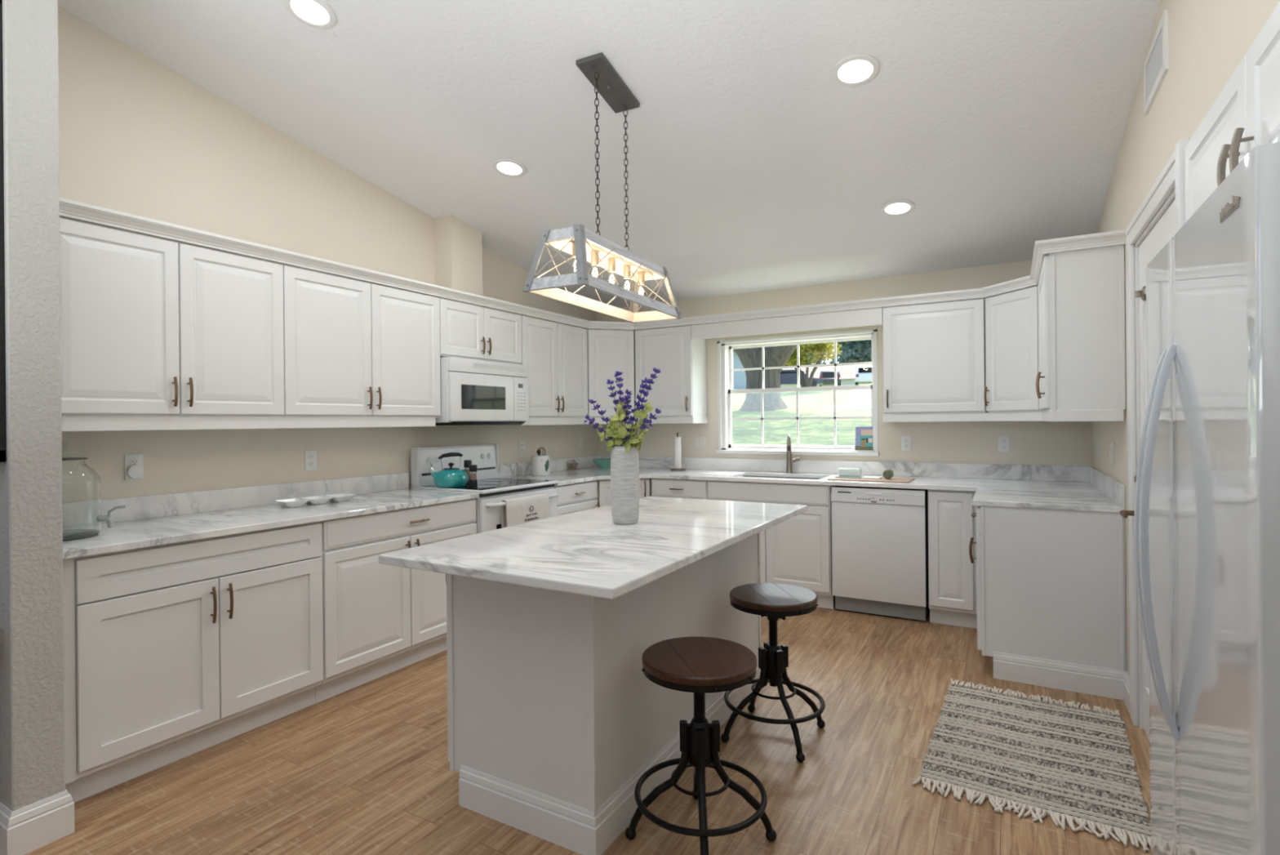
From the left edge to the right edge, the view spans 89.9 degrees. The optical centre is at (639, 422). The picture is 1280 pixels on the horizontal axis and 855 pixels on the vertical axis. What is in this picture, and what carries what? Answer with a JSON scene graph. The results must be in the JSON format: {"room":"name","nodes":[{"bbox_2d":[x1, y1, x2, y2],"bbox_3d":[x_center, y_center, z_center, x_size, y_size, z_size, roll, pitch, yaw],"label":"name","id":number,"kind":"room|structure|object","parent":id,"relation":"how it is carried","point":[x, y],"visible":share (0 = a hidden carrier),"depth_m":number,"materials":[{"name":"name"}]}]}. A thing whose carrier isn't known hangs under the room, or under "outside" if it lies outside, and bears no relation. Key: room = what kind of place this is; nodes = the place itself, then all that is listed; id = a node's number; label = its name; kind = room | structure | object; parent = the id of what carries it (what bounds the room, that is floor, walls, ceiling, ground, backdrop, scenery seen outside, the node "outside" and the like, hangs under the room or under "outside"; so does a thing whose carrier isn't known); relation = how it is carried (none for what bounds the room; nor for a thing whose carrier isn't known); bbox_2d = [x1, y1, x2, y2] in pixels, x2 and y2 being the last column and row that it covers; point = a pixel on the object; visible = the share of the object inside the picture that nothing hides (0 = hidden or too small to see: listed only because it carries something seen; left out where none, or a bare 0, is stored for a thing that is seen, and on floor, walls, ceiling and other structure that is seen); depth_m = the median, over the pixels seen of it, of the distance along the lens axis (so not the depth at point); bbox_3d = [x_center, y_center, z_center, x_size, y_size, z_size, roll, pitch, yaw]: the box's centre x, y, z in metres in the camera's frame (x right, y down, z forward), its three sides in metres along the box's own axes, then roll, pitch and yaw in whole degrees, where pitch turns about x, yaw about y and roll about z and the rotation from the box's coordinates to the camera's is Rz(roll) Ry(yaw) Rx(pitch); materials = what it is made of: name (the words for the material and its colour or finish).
{"room":"kitchen","nodes":[
{"label":"kitchen","id":0,"kind":"room"},
{"bbox_2d":[0,0,65,811],"bbox_3d":[-3.997,-0.213,3.240,4.750,3.170,0.130,-1,0,30],"label":"wall","id":1,"kind":"structure","parent":0,"point":[32,688],"depth_m":2.05,"materials":[{"name":"grey paint"}]},
{"bbox_2d":[0,0,6,462],"bbox_3d":[-2.293,-0.608,2.165,0.680,1.470,0.030,-1,0,30],"label":"wall frame","id":2,"kind":"object","parent":1,"relation":"attached to","point":[2,352],"visible":1,"depth_m":2.00,"materials":[{"name":"black plastic"}]},
{"bbox_2d":[0,789,74,854],"bbox_3d":[-3.932,1.301,3.211,4.667,0.141,0.164,-1,0,30],"label":"baseboard","id":3,"kind":"structure","parent":1,"relation":"attached to","point":[28,828],"depth_m":2.04,"materials":[{"name":"white paint"}]},
{"bbox_2d":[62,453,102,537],"bbox_3d":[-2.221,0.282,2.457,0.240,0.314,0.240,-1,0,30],"label":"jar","id":4,"kind":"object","parent":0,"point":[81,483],"depth_m":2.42,"materials":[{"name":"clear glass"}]},
{"bbox_2d":[57,6,597,499],"bbox_3d":[-1.508,-0.236,4.282,0.305,3.172,4.420,-1,0,30],"label":"wall","id":5,"kind":"structure","parent":0,"point":[137,136],"depth_m":3.33,"materials":[{"name":"beige paint"}]},
{"bbox_2d":[124,453,143,479],"bbox_3d":[-2.300,0.202,2.914,0.009,0.116,0.072,-1,0,30],"label":"outlet","id":6,"kind":"object","parent":5,"relation":"attached to","point":[130,460],"visible":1,"depth_m":2.90,"materials":[{"name":"white plastic"}]},
{"bbox_2d":[126,464,144,478],"bbox_3d":[-2.286,0.224,2.906,0.022,0.066,0.066,-1,0,30],"label":"plug adapter","id":7,"kind":"object","parent":6,"relation":"attached to","point":[134,471],"visible":1,"depth_m":2.90,"materials":[{"name":"white plastic"}]},
{"bbox_2d":[59,216,284,417],"bbox_3d":[-2.150,-0.412,2.835,0.355,0.784,1.010,-1,0,30],"label":"upper cabinet","id":8,"kind":"object","parent":5,"relation":"attached to","point":[150,326],"visible":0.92,"depth_m":2.75,"materials":[{"name":"white paint"}]},
{"bbox_2d":[61,416,435,431],"bbox_3d":[-1.916,0.003,3.269,0.284,0.057,1.994,-1,0,30],"label":"rail","id":9,"kind":"object","parent":8,"relation":"attached to","point":[68,423],"visible":0.78,"depth_m":2.95,"materials":[{"name":"white paint"}]},
{"bbox_2d":[101,472,408,524],"bbox_3d":[-2.036,0.389,3.357,0.020,0.104,2.020,-1,0,30],"label":"backsplash","id":10,"kind":"structure","parent":5,"relation":"attached to","point":[143,507],"depth_m":3.29,"materials":[{"name":"white stone"}]},
{"bbox_2d":[304,449,316,471],"bbox_3d":[-1.875,0.218,3.653,0.009,0.116,0.072,-1,0,30],"label":"outlet","id":11,"kind":"object","parent":5,"relation":"attached to","point":[310,456],"visible":1,"depth_m":3.65,"materials":[{"name":"white plastic"}]},
{"bbox_2d":[281,263,440,417],"bbox_3d":[-1.644,-0.417,3.714,0.355,0.784,1.014,-1,0,30],"label":"upper cabinet","id":12,"kind":"object","parent":5,"relation":"attached to","point":[353,348],"visible":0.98,"depth_m":3.56,"materials":[{"name":"white paint"}]},
{"bbox_2d":[437,297,521,364],"bbox_3d":[-1.196,-0.620,4.496,0.355,0.388,0.787,-1,0,30],"label":"upper cabinet","id":13,"kind":"object","parent":5,"relation":"attached to","point":[467,331],"visible":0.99,"depth_m":4.38,"materials":[{"name":"white paint"}]},
{"bbox_2d":[435,356,528,425],"bbox_3d":[-1.175,-0.198,4.475,0.404,0.432,0.760,-1,0,30],"label":"microwave","id":14,"kind":"object","parent":13,"relation":"attached to","point":[473,392],"visible":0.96,"depth_m":4.29,"materials":[{"name":"white plastic"}]},
{"bbox_2d":[520,314,587,417],"bbox_3d":[-0.783,-0.425,5.211,0.355,0.784,0.859,-1,0,30],"label":"upper cabinet","id":15,"kind":"object","parent":5,"relation":"attached to","point":[555,354],"visible":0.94,"depth_m":5.11,"materials":[{"name":"white paint"}]},
{"bbox_2d":[23,606,1151,854],"bbox_3d":[-2.364,1.418,2.142,9.050,0.120,9.400,-1,0,30],"label":"floor","id":16,"kind":"structure","parent":0,"point":[362,769],"depth_m":2.38,"materials":[{"name":"brown wood"}]},
{"bbox_2d":[62,521,323,802],"bbox_3d":[-2.006,0.913,2.754,0.665,0.884,1.001,-1,0,30],"label":"base cabinet","id":17,"kind":"object","parent":16,"relation":"on","point":[174,651],"visible":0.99,"depth_m":2.54,"materials":[{"name":"white paint"}]},
{"bbox_2d":[62,472,479,559],"bbox_3d":[-1.764,0.401,3.201,0.647,0.134,2.020,-1,0,30],"label":"countertop","id":18,"kind":"structure","parent":17,"relation":"on","point":[153,520],"depth_m":3.07,"materials":[{"name":"white stone"}]},
{"bbox_2d":[62,440,125,540],"bbox_3d":[-2.209,0.257,2.475,0.244,0.368,0.283,-1,0,30],"label":"dispenser","id":19,"kind":"object","parent":18,"relation":"on","point":[82,517],"visible":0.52,"depth_m":2.43,"materials":[{"name":"clear glass"}]},
{"bbox_2d":[275,493,355,507],"bbox_3d":[-1.733,0.420,3.435,0.128,0.034,0.384,-1,0,34],"label":"dish","id":20,"kind":"object","parent":18,"relation":"on","point":[317,500],"visible":1,"depth_m":3.40,"materials":[{"name":"white ceramic"}]},
{"bbox_2d":[315,497,476,702],"bbox_3d":[-1.502,0.908,3.631,0.665,0.884,1.018,-1,0,30],"label":"base cabinet","id":21,"kind":"object","parent":16,"relation":"on","point":[379,620],"visible":0.56,"depth_m":3.32,"materials":[{"name":"white paint"}]},
{"bbox_2d":[410,443,559,533],"bbox_3d":[-1.023,0.743,4.393,0.695,1.164,0.765,-1,0,30],"label":"range","id":22,"kind":"object","parent":16,"relation":"on","point":[492,489],"visible":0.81,"depth_m":4.29,"materials":[{"name":"white metal"}]},
{"bbox_2d":[428,452,468,488],"bbox_3d":[-1.234,0.308,4.176,0.225,0.223,0.222,-1,0,-2],"label":"kettle","id":23,"kind":"object","parent":22,"relation":"on","point":[446,477],"visible":1,"depth_m":4.10,"materials":[{"name":"teal metal"}]},
{"bbox_2d":[468,464,477,487],"bbox_3d":[-1.069,0.345,4.108,0.054,0.145,0.054,-1,0,30],"label":"grinder","id":24,"kind":"object","parent":22,"relation":"on","point":[473,468],"visible":1,"depth_m":4.09,"materials":[{"name":"black plastic"}]},
{"bbox_2d":[410,477,558,493],"bbox_3d":[-1.048,0.430,4.405,0.646,0.021,0.765,-1,0,30],"label":"cooktop","id":25,"kind":"object","parent":22,"relation":"in","point":[485,485],"depth_m":4.25,"materials":[{"name":"black glass"}]},
{"bbox_2d":[501,493,549,528],"bbox_3d":[-0.741,0.714,4.210,0.052,0.456,0.439,-1,0,30],"label":"dish towel","id":26,"kind":"object","parent":22,"relation":"hanging from","point":[519,510],"visible":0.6,"depth_m":4.17,"materials":[{"name":"fabric"}]},
{"bbox_2d":[524,505,538,520],"bbox_3d":[-0.712,0.612,4.215,0.005,0.126,0.142,-1,0,30],"label":"print","id":27,"kind":"object","parent":26,"relation":"attached to","point":[531,512],"depth_m":4.22},
{"bbox_2d":[554,480,599,515],"bbox_3d":[-0.720,0.900,4.989,0.665,0.884,0.553,-1,0,30],"label":"base cabinet","id":28,"kind":"object","parent":16,"relation":"on","point":[579,496],"visible":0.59,"depth_m":4.83,"materials":[{"name":"white paint"}]},
{"bbox_2d":[497,455,1125,512],"bbox_3d":[0.922,0.377,4.580,3.928,0.134,1.485,-1,0,30],"label":"countertop","id":29,"kind":"structure","parent":28,"relation":"on","point":[1062,487],"depth_m":4.58,"materials":[{"name":"white stone"}]},
{"bbox_2d":[531,454,550,475],"bbox_3d":[-0.804,0.348,5.190,0.153,0.162,0.152,-1,0,30],"label":"utensil crock","id":30,"kind":"object","parent":29,"relation":"on","point":[540,464],"visible":0.97,"depth_m":5.12,"materials":[{"name":"white ceramic"}]},
{"bbox_2d":[670,431,685,471],"bbox_3d":[0.329,0.253,5.576,0.136,0.331,0.136,-1,0,30],"label":"paper towel holder","id":31,"kind":"object","parent":29,"relation":"on","point":[677,447],"visible":1,"depth_m":5.55,"materials":[{"name":"paper"}]},
{"bbox_2d":[786,433,799,473],"bbox_3d":[1.219,0.252,5.112,0.112,0.318,0.172,-1,0,14],"label":"faucet","id":32,"kind":"object","parent":29,"relation":"on","point":[789,464],"visible":1,"depth_m":5.15,"materials":[{"name":"silver metal"}]},
{"bbox_2d":[827,476,915,482],"bbox_3d":[1.642,0.403,4.550,0.537,0.008,0.310,-1,0,30],"label":"drying mat","id":33,"kind":"object","parent":29,"relation":"on","point":[882,479],"visible":0.74,"depth_m":4.46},
{"bbox_2d":[835,467,863,478],"bbox_3d":[1.520,0.366,4.638,0.190,0.068,0.110,-1,0,30],"label":"butter dish","id":34,"kind":"object","parent":33,"relation":"on","point":[851,473],"visible":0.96,"depth_m":4.60,"materials":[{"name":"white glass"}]},
{"bbox_2d":[445,532,761,854],"bbox_3d":[-0.052,0.895,2.801,0.689,0.884,1.546,-1,0,30],"label":"kitchen island","id":35,"kind":"object","parent":16,"relation":"on","point":[555,721],"visible":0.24,"depth_m":2.15,"materials":[{"name":"white paint"}]},
{"bbox_2d":[378,496,807,599],"bbox_3d":[-0.006,0.438,2.650,0.905,0.030,1.822,-1,0,30],"label":"island countertop","id":36,"kind":"structure","parent":35,"relation":"on","point":[584,552],"depth_m":2.19,"materials":[{"name":"white stone"}]},
{"bbox_2d":[610,444,639,524],"bbox_3d":[-0.063,0.261,2.690,0.122,0.325,0.122,-1,0,-22],"label":"vase","id":37,"kind":"object","parent":36,"relation":"on","point":[624,466],"visible":0.98,"depth_m":2.64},
{"bbox_2d":[596,424,616,451],"bbox_3d":[-0.129,0.082,2.687,0.102,0.144,0.071,-1,0,-12],"label":"leaf sprig","id":38,"kind":"object","parent":37,"relation":"in","point":[610,443],"visible":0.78,"depth_m":2.69,"materials":[{"name":"green plant"}]},
{"bbox_2d":[605,422,622,445],"bbox_3d":[-0.093,0.076,2.668,0.099,0.152,0.061,-1,0,-10],"label":"leaf sprig","id":39,"kind":"object","parent":37,"relation":"in","point":[610,431],"visible":0.84,"depth_m":2.65,"materials":[{"name":"green plant"}]},
{"bbox_2d":[613,370,627,439],"bbox_3d":[-0.079,-0.033,2.681,0.051,0.369,0.050,-1,0,30],"label":"flower spray","id":40,"kind":"object","parent":37,"relation":"in","point":[620,392],"visible":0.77,"depth_m":2.68,"materials":[{"name":"purple plant"}]},
{"bbox_2d":[608,404,634,452],"bbox_3d":[-0.073,0.038,2.669,0.106,0.228,0.095,-1,0,30],"label":"leaf sprig","id":41,"kind":"object","parent":37,"relation":"in","point":[622,431],"visible":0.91,"depth_m":2.65,"materials":[{"name":"green plant"}]},
{"bbox_2d":[622,388,632,422],"bbox_3d":[-0.053,0.004,2.709,0.050,0.294,0.050,-1,0,30],"label":"flower spray","id":42,"kind":"object","parent":37,"relation":"in","point":[628,412],"visible":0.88,"depth_m":2.70,"materials":[{"name":"purple plant"}]},
{"bbox_2d":[627,377,648,426],"bbox_3d":[-0.007,-0.021,2.710,0.109,0.345,0.049,-1,0,-16],"label":"flower spray","id":43,"kind":"object","parent":37,"relation":"in","point":[633,419],"visible":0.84,"depth_m":2.70,"materials":[{"name":"purple plant"}]},
{"bbox_2d":[626,402,653,450],"bbox_3d":[-0.007,0.034,2.691,0.128,0.234,0.068,-1,0,8],"label":"leaf sprig","id":44,"kind":"object","parent":37,"relation":"in","point":[642,414],"visible":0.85,"depth_m":2.68,"materials":[{"name":"green plant"}]},
{"bbox_2d":[631,366,661,435],"bbox_3d":[0.020,-0.041,2.689,0.144,0.383,0.048,-1,0,-9],"label":"flower spray","id":45,"kind":"object","parent":37,"relation":"in","point":[646,393],"visible":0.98,"depth_m":2.69,"materials":[{"name":"purple plant"}]},
{"bbox_2d":[595,478,651,506],"bbox_3d":[-0.249,0.896,5.564,0.926,0.884,0.908,-1,0,28],"label":"base cabinet","id":46,"kind":"object","parent":16,"relation":"on","point":[603,498],"visible":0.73,"depth_m":5.11,"materials":[{"name":"white paint"}]},
{"bbox_2d":[651,478,707,499],"bbox_3d":[0.449,0.889,5.327,0.494,0.884,0.665,-1,0,30],"label":"drawer","id":47,"kind":"object","parent":16,"relation":"on","point":[665,487],"visible":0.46,"depth_m":5.06,"materials":[{"name":"white paint"}]},
{"bbox_2d":[625,635,776,854],"bbox_3d":[0.192,1.040,2.052,0.422,0.590,0.422,-1,0,-43],"label":"bar stool","id":48,"kind":"object","parent":16,"relation":"on","point":[699,665],"visible":1,"depth_m":2.02,"materials":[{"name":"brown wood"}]},
{"bbox_2d":[707,480,835,608],"bbox_3d":[1.071,0.884,4.969,0.936,0.884,0.665,-1,0,30],"label":"base cabinet","id":49,"kind":"object","parent":16,"relation":"on","point":[797,550],"visible":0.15,"depth_m":4.60,"materials":[{"name":"white paint"}]},
{"bbox_2d":[720,582,825,761],"bbox_3d":[0.569,1.029,2.731,0.422,0.603,0.422,-1,0,30],"label":"bar stool","id":50,"kind":"object","parent":16,"relation":"on","point":[775,601],"visible":0.99,"depth_m":2.68,"materials":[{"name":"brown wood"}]},
{"bbox_2d":[831,485,929,620],"bbox_3d":[1.739,0.878,4.566,0.598,0.860,0.600,-1,0,30],"label":"dishwasher","id":51,"kind":"object","parent":16,"relation":"on","point":[880,535],"visible":0.99,"depth_m":4.31,"materials":[{"name":"white metal"}]},
{"bbox_2d":[927,488,977,628],"bbox_3d":[2.163,0.874,4.362,0.309,0.884,0.628,-1,0,30],"label":"base cabinet","id":52,"kind":"object","parent":16,"relation":"on","point":[952,575],"visible":0.9,"depth_m":4.11,"materials":[{"name":"white paint"}]},
{"bbox_2d":[911,678,1151,851],"bbox_3d":[1.587,1.314,2.620,0.718,0.014,1.155,-1,0,32],"label":"rug","id":53,"kind":"object","parent":16,"relation":"on","point":[1068,762],"visible":0.99,"depth_m":2.49,"materials":[{"name":"fabric"}]},
{"bbox_2d":[968,505,1126,699],"bbox_3d":[2.204,0.874,3.531,0.665,0.884,0.771,-1,0,30],"label":"base cabinet","id":54,"kind":"object","parent":16,"relation":"on","point":[1051,583],"visible":0.97,"depth_m":3.19,"materials":[{"name":"white paint"}]},
{"bbox_2d":[1133,128,1279,854],"bbox_3d":[1.486,0.435,1.185,0.866,1.767,0.912,-1,0,30],"label":"refrigerator","id":55,"kind":"object","parent":16,"relation":"on","point":[1206,515],"visible":1,"depth_m":1.18,"materials":[{"name":"white metal"}]},
{"bbox_2d":[57,0,1160,307],"bbox_3d":[-2.674,-1.663,2.303,8.400,1.198,9.400,-1,0,30],"label":"ceiling","id":56,"kind":"structure","parent":0,"point":[750,168],"depth_m":3.10,"materials":[{"name":"white"}]},
{"bbox_2d":[283,0,336,29],"bbox_3d":[-1.343,-1.674,2.611,0.192,0.040,0.190,0,0,34],"label":"recessed light","id":57,"kind":"object","parent":56,"relation":"in","point":[317,14],"visible":1,"depth_m":2.62,"materials":[{"name":"white paint"}]},
{"bbox_2d":[492,158,526,177],"bbox_3d":[-0.755,-1.470,3.710,0.192,0.040,0.190,0,0,34],"label":"recessed light","id":58,"kind":"object","parent":56,"relation":"in","point":[504,166],"visible":1,"depth_m":3.70,"materials":[{"name":"white"}]},
{"bbox_2d":[522,52,681,323],"bbox_3d":[-0.132,-1.050,2.921,0.293,1.048,0.950,-1,0,27],"label":"pendant lamp","id":59,"kind":"object","parent":56,"relation":"hanging from","point":[583,244],"visible":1,"depth_m":2.82,"materials":[{"name":"grey metal"}]},
{"bbox_2d":[568,241,575,271],"bbox_3d":[-0.264,-0.674,2.653,0.059,0.141,0.059,-1,0,30],"label":"socket","id":60,"kind":"object","parent":59,"relation":"attached to","point":[573,242],"depth_m":2.64,"materials":[{"name":"brown"}]},
{"bbox_2d":[591,249,598,276],"bbox_3d":[-0.196,-0.674,2.787,0.059,0.141,0.059,-1,0,30],"label":"socket","id":61,"kind":"object","parent":59,"relation":"attached to","point":[594,260],"depth_m":2.77,"materials":[{"name":"brown"}]},
{"bbox_2d":[606,257,615,283],"bbox_3d":[-0.129,-0.675,2.921,0.059,0.141,0.059,-1,0,30],"label":"socket","id":62,"kind":"object","parent":59,"relation":"attached to","point":[611,261],"depth_m":2.91,"materials":[{"name":"brown"}]},
{"bbox_2d":[622,264,631,289],"bbox_3d":[-0.061,-0.676,3.055,0.059,0.141,0.059,-1,0,30],"label":"socket","id":63,"kind":"object","parent":59,"relation":"attached to","point":[627,273],"depth_m":3.04,"materials":[{"name":"brown"}]},
{"bbox_2d":[637,271,644,294],"bbox_3d":[0.006,-0.676,3.189,0.059,0.141,0.059,-1,0,30],"label":"bulb","id":64,"kind":"object","parent":59,"relation":"attached to","point":[641,274],"depth_m":3.18,"materials":[{"name":"brown"}]},
{"bbox_2d":[831,53,879,86],"bbox_3d":[0.914,-1.489,2.720,0.192,0.040,0.190,0,0,34],"label":"recessed light","id":65,"kind":"object","parent":56,"relation":"in","point":[859,69],"visible":1,"depth_m":2.71,"materials":[{"name":"white"}]},
{"bbox_2d":[880,200,915,216],"bbox_3d":[1.540,-1.279,3.834,0.192,0.040,0.190,0,0,34],"label":"recessed light","id":66,"kind":"object","parent":56,"relation":"in","point":[895,207],"visible":1,"depth_m":3.83,"materials":[{"name":"white"}]},
{"bbox_2d":[595,260,1092,486],"bbox_3d":[1.340,0.111,5.311,4.210,2.425,0.200,-1,0,30],"label":"wall","id":67,"kind":"structure","parent":0,"point":[1040,442],"depth_m":4.84,"materials":[{"name":"beige paint"}]},
{"bbox_2d":[586,328,635,417],"bbox_3d":[-0.297,-0.430,5.771,0.572,0.784,0.584,-1,0,31],"label":"upper cabinet","id":68,"kind":"object","parent":67,"relation":"attached to","point":[610,351],"visible":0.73,"depth_m":5.56,"materials":[{"name":"white paint"}]},
{"bbox_2d":[492,416,707,425],"bbox_3d":[-0.296,-0.012,5.328,1.862,0.057,0.538,-1,0,-24],"label":"rail","id":69,"kind":"object","parent":68,"relation":"attached to","point":[670,420],"visible":0.67,"depth_m":5.40,"materials":[{"name":"white paint"}]},
{"bbox_2d":[635,324,706,417],"bbox_3d":[0.261,-0.435,5.607,0.546,0.784,0.355,-1,0,30],"label":"upper cabinet","id":70,"kind":"object","parent":67,"relation":"attached to","point":[680,388],"visible":0.95,"depth_m":5.47,"materials":[{"name":"white paint"}]},
{"bbox_2d":[693,435,706,448],"bbox_3d":[0.528,0.181,5.657,0.116,0.116,0.010,-1,0,30],"label":"switch","id":71,"kind":"object","parent":67,"relation":"attached to","point":[700,442],"visible":1,"depth_m":5.66,"materials":[{"name":"beige plastic"}]},
{"bbox_2d":[715,328,879,456],"bbox_3d":[1.282,-0.224,5.302,1.340,0.976,0.190,-1,0,30],"label":"window","id":72,"kind":"structure","parent":67,"relation":"in","point":[724,348],"depth_m":5.34,"materials":[{"name":"white paint"}]},
{"bbox_2d":[854,426,872,449],"bbox_3d":[1.772,0.132,5.004,0.176,0.194,0.040,-1,0,30],"label":"tile","id":73,"kind":"structure","parent":72,"relation":"on","point":[864,435],"depth_m":5.01,"materials":[{"name":"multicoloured ceramic"}]},
{"bbox_2d":[901,435,911,450],"bbox_3d":[1.999,0.158,4.811,0.072,0.116,0.009,-1,0,30],"label":"outlet","id":74,"kind":"object","parent":67,"relation":"attached to","point":[906,440],"visible":1,"depth_m":4.81,"materials":[{"name":"white plastic"}]},
{"bbox_2d":[882,297,986,413],"bbox_3d":[2.089,-0.451,4.555,0.644,0.784,0.355,-1,0,30],"label":"upper cabinet","id":75,"kind":"object","parent":67,"relation":"attached to","point":[934,353],"visible":1,"depth_m":4.43,"materials":[{"name":"white paint"}]},
{"bbox_2d":[691,307,882,339],"bbox_3d":[1.087,-0.755,4.981,1.509,0.117,0.020,-1,0,30],"label":"valance","id":76,"kind":"object","parent":75,"relation":"attached to","point":[871,317],"visible":1,"depth_m":4.93,"materials":[{"name":"white paint"}]},
{"bbox_2d":[998,435,1009,452],"bbox_3d":[2.552,0.155,4.493,0.072,0.116,0.009,-1,0,30],"label":"outlet","id":77,"kind":"object","parent":67,"relation":"attached to","point":[1003,441],"visible":1,"depth_m":4.49,"materials":[{"name":"white plastic"}]},
{"bbox_2d":[1092,0,1279,702],"bbox_3d":[1.050,-0.408,0.052,0.820,3.473,9.200,-1,0,30],"label":"wall","id":78,"kind":"structure","parent":0,"point":[1208,40],"depth_m":2.14,"materials":[{"name":"beige paint"}]},
{"bbox_2d":[984,284,1042,412],"bbox_3d":[2.551,-0.455,4.125,0.593,0.784,0.571,-1,0,31],"label":"upper cabinet","id":79,"kind":"object","parent":78,"relation":"attached to","point":[1011,318],"visible":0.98,"depth_m":4.06,"materials":[{"name":"white paint"}]},
{"bbox_2d":[882,408,1124,422],"bbox_3d":[2.151,-0.034,3.950,0.558,0.057,1.900,-1,0,-10],"label":"rail","id":80,"kind":"object","parent":79,"relation":"attached to","point":[1075,415],"visible":0.98,"depth_m":4.02,"materials":[{"name":"white paint"}]},
{"bbox_2d":[1035,244,1125,411],"bbox_3d":[2.322,-0.453,3.445,0.355,0.784,0.823,-1,0,30],"label":"upper cabinet","id":81,"kind":"object","parent":78,"relation":"attached to","point":[1082,365],"visible":0.98,"depth_m":3.09,"materials":[{"name":"white paint"}]},
{"bbox_2d":[59,197,1125,329],"bbox_3d":[0.267,-0.841,3.160,3.630,0.058,3.990,-1,0,30],"label":"crown molding","id":82,"kind":"structure","parent":81,"relation":"attached to","point":[69,209],"depth_m":3.60,"materials":[{"name":"white paint"}]},
{"bbox_2d":[1123,671,1129,713],"bbox_3d":[2.259,1.249,2.966,0.016,0.134,0.160,-1,0,30],"label":"baseboard","id":83,"kind":"structure","parent":78,"relation":"attached to","point":[1126,677],"depth_m":2.97,"materials":[{"name":"white paint"}]},
{"bbox_2d":[1119,199,1175,742],"bbox_3d":[1.917,0.280,2.398,0.123,2.063,0.847,-1,0,30],"label":"door","id":84,"kind":"structure","parent":78,"relation":"in","point":[1164,229],"depth_m":2.64,"materials":[{"name":"white paint"}]},
{"bbox_2d":[1143,9,1168,115],"bbox_3d":[1.877,-1.295,2.335,0.010,0.200,0.380,-1,0,30],"label":"air vent","id":85,"kind":"object","parent":78,"relation":"in","point":[1156,63],"visible":1,"depth_m":2.30,"materials":[{"name":"metal"}]},
{"bbox_2d":[1124,137,1188,728],"bbox_3d":[1.979,0.229,2.363,0.164,2.180,1.065,-1,0,30],"label":"trim","id":86,"kind":"structure","parent":78,"relation":"attached to","point":[1165,184],"depth_m":2.77,"materials":[{"name":"white paint"}]},
{"bbox_2d":[1174,1,1279,233],"bbox_3d":[1.401,-0.621,1.275,0.377,0.340,1.129,-1,0,30],"label":"upper cabinet","id":87,"kind":"object","parent":78,"relation":"attached to","point":[1245,115],"visible":0.58,"depth_m":1.38,"materials":[{"name":"white paint"}]},
{"label":"outside","id":88,"kind":"structure","parent":0,"visible":0},
{"bbox_2d":[841,383,871,409],"bbox_3d":[12.632,-1.316,30.994,4.144,2.374,27.035,-1,0,21],"label":"driveway","id":89,"kind":"structure","parent":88,"point":[858,399],"depth_m":22.19,"materials":[{"name":"concrete"}]},
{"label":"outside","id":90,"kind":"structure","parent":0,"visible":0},
{"bbox_2d":[731,384,871,445],"bbox_3d":[8.522,-2.222,81.925,120.000,7.100,139.800,-1,0,30],"label":"ground","id":91,"kind":"structure","parent":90,"point":[811,403],"depth_m":17.41,"materials":[{"name":"green plant"}]},
{"bbox_2d":[733,348,746,389],"bbox_3d":[4.870,-4.557,47.441,8.300,4.900,8.600,-1,0,30],"label":"sky","id":92,"kind":"structure","parent":91,"relation":"on","point":[739,376],"depth_m":43.40,"materials":[{"name":"blue"}]},
{"bbox_2d":[733,344,796,411],"bbox_3d":[3.254,-5.064,19.096,12.392,9.509,13.742,-1,0,-26],"label":"oak tree","id":93,"kind":"object","parent":91,"relation":"on","point":[774,356],"visible":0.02,"depth_m":21.45,"materials":[{"name":"grey plant"}]},
{"bbox_2d":[784,342,842,386],"bbox_3d":[7.544,-2.670,28.980,2.910,2.838,2.609,-1,0,30],"label":"ornamental tree","id":94,"kind":"object","parent":91,"relation":"on","point":[809,353],"visible":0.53,"depth_m":28.57,"materials":[{"name":"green plant"}]},
{"bbox_2d":[780,364,871,387],"bbox_3d":[19.820,-3.921,65.493,11.200,4.000,8.200,-1,0,30],"label":"house","id":95,"kind":"structure","parent":91,"relation":"on","point":[847,372],"depth_m":63.46,"materials":[{"name":"white"}]},
{"bbox_2d":[819,370,840,386],"bbox_3d":[16.968,-3.762,57.323,1.800,1.520,4.510,-1,0,16],"label":"sedan","id":96,"kind":"object","parent":91,"relation":"on","point":[828,376],"visible":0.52,"depth_m":55.51,"materials":[{"name":"paint"}]},
{"bbox_2d":[831,339,871,363],"bbox_3d":[25.942,-8.790,76.786,7.388,10.211,5.933,-1,0,-34],"label":"tree","id":97,"kind":"object","parent":91,"relation":"on","point":[854,351],"visible":0.26,"depth_m":75.36,"materials":[{"name":"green plant"}]},
{"bbox_2d":[854,365,871,385],"bbox_3d":[19.209,-3.814,54.303,1.800,1.700,4.510,-1,0,20],"label":"suv","id":98,"kind":"object","parent":91,"relation":"on","point":[863,375],"visible":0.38,"depth_m":52.52,"materials":[{"name":"paint"}]},
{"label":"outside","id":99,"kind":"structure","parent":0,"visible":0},
{"bbox_3d":[-2.329,-2.336,58.055,105.000,0.574,6.000,-1,0,30],"label":"street","id":100,"kind":"object","parent":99,"visible":0},
{"bbox_2d":[779,369,823,386],"bbox_3d":[12.436,-3.443,51.860,4.510,1.520,1.800,-1,0,10],"label":"sedan","id":101,"kind":"object","parent":100,"relation":"on","point":[788,377],"visible":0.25,"depth_m":51.05,"materials":[{"name":"paint"}]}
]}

